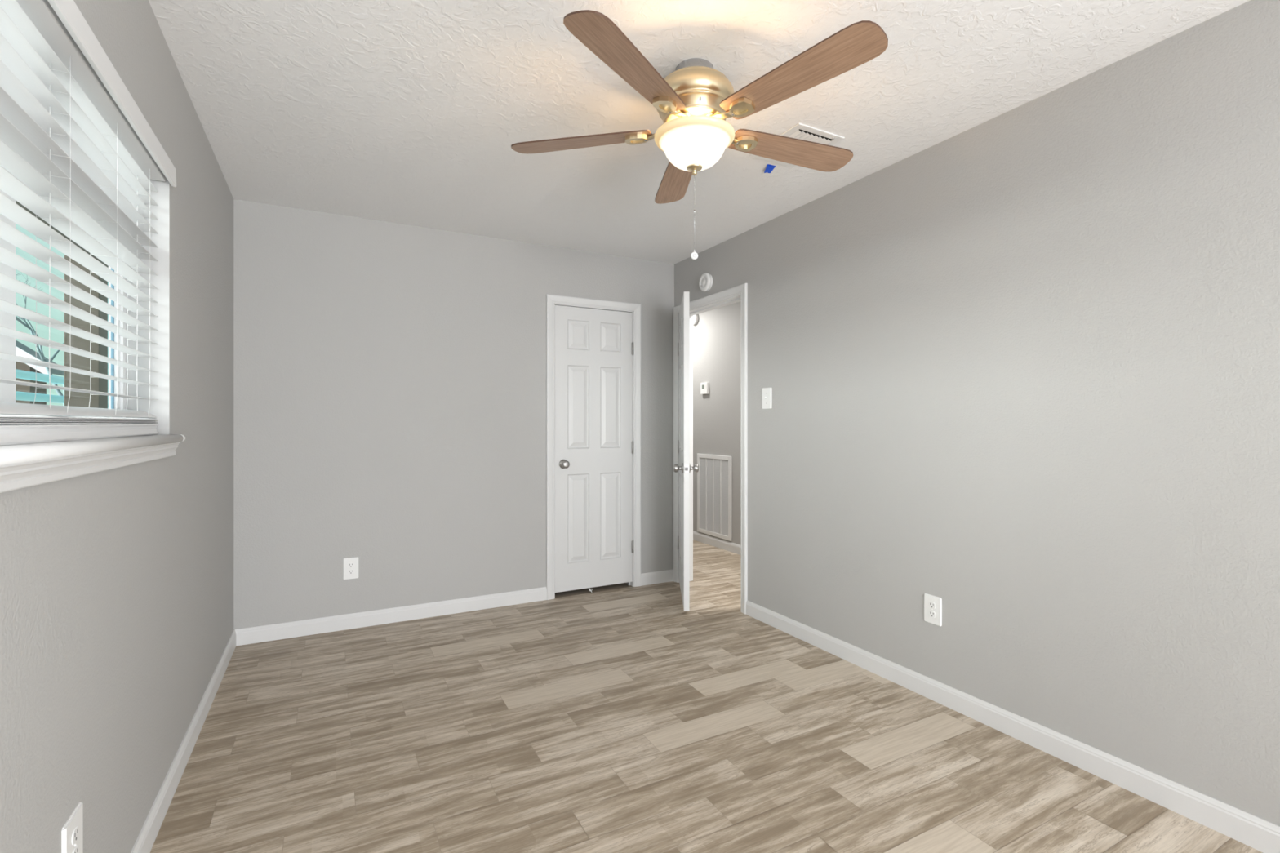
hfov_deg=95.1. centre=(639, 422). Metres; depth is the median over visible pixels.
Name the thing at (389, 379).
wall
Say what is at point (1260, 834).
baseboard
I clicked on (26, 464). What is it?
window
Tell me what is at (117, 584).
wall
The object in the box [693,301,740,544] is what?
wall
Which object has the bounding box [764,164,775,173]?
tape
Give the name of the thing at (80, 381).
porch post
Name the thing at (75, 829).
receptacle
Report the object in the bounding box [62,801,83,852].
wall outlet
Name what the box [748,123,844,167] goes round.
ceiling vent
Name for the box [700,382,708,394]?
thermostat
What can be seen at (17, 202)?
beam
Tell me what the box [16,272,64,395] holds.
bare tree
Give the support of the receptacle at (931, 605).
attached to the wall outlet at (932, 604)
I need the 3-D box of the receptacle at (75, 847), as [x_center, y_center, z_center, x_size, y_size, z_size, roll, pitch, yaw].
[-1.146,0.877,1.188,0.002,0.027,0.034,0,0,-28]
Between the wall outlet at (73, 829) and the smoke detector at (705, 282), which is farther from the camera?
the smoke detector at (705, 282)
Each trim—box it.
[546,293,640,599]
[673,283,747,614]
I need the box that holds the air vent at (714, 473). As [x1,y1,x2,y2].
[697,453,731,541]
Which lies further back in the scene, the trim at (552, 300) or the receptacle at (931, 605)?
the trim at (552, 300)
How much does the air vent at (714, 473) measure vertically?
0.800 m
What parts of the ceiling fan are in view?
blade, blade, blade, pull chain, lamp shade, blade, blade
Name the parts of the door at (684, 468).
knob, latch plate, knob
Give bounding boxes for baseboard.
[130,629,235,852]
[234,568,673,645]
[693,530,740,555]
[746,600,1279,852]
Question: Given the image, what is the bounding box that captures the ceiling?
[148,0,1249,264]
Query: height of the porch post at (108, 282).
2.500 m
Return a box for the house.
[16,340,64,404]
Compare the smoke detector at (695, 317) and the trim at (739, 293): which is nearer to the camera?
the trim at (739, 293)
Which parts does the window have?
sash, frame, sill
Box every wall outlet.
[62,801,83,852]
[342,556,358,579]
[924,593,942,626]
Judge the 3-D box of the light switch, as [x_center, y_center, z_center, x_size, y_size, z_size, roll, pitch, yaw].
[0.764,-0.147,3.555,0.019,0.127,0.084,0,0,-28]
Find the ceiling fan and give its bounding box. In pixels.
[511,9,888,259]
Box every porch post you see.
[64,255,107,408]
[107,281,108,408]
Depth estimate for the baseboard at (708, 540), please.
5.71 m
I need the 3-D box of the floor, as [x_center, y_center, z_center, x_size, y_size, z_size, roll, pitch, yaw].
[0.668,1.221,1.826,4.016,0.001,10.400,0,0,-28]
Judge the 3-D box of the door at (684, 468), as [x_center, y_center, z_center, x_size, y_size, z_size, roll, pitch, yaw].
[0.303,0.182,4.064,0.161,2.014,0.772,0,0,1]
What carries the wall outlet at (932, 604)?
attached to the wall at (1021, 368)
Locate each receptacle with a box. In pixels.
[71,826,79,845]
[72,844,79,852]
[347,562,354,567]
[347,569,354,574]
[928,601,935,608]
[928,610,935,617]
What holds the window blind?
attached to the window
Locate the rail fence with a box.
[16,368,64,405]
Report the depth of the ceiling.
2.16 m
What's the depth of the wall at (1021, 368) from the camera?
2.14 m
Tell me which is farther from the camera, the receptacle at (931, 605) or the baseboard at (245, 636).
the baseboard at (245, 636)
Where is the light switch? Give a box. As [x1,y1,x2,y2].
[762,387,771,408]
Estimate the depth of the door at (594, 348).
4.20 m
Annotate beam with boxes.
[16,200,108,267]
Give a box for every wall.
[0,0,233,852]
[233,199,674,629]
[674,0,1279,826]
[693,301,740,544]
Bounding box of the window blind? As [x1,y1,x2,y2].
[0,0,176,445]
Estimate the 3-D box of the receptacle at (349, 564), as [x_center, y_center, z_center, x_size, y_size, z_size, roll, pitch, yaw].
[-1.710,0.845,3.462,0.034,0.027,0.002,0,0,-28]
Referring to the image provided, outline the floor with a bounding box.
[150,539,1262,852]
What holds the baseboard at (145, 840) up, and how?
attached to the wall at (117, 584)
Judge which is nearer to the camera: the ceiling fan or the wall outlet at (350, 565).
the ceiling fan
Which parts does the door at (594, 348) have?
knob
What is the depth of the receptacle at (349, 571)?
3.46 m
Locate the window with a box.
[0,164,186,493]
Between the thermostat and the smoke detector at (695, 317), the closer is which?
the thermostat
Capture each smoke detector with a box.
[693,314,698,324]
[698,272,712,291]
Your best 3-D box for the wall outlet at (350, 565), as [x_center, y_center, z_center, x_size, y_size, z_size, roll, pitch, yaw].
[-1.711,0.864,3.464,0.083,0.125,0.008,0,0,-28]
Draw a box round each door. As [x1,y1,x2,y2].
[555,305,633,592]
[673,291,698,611]

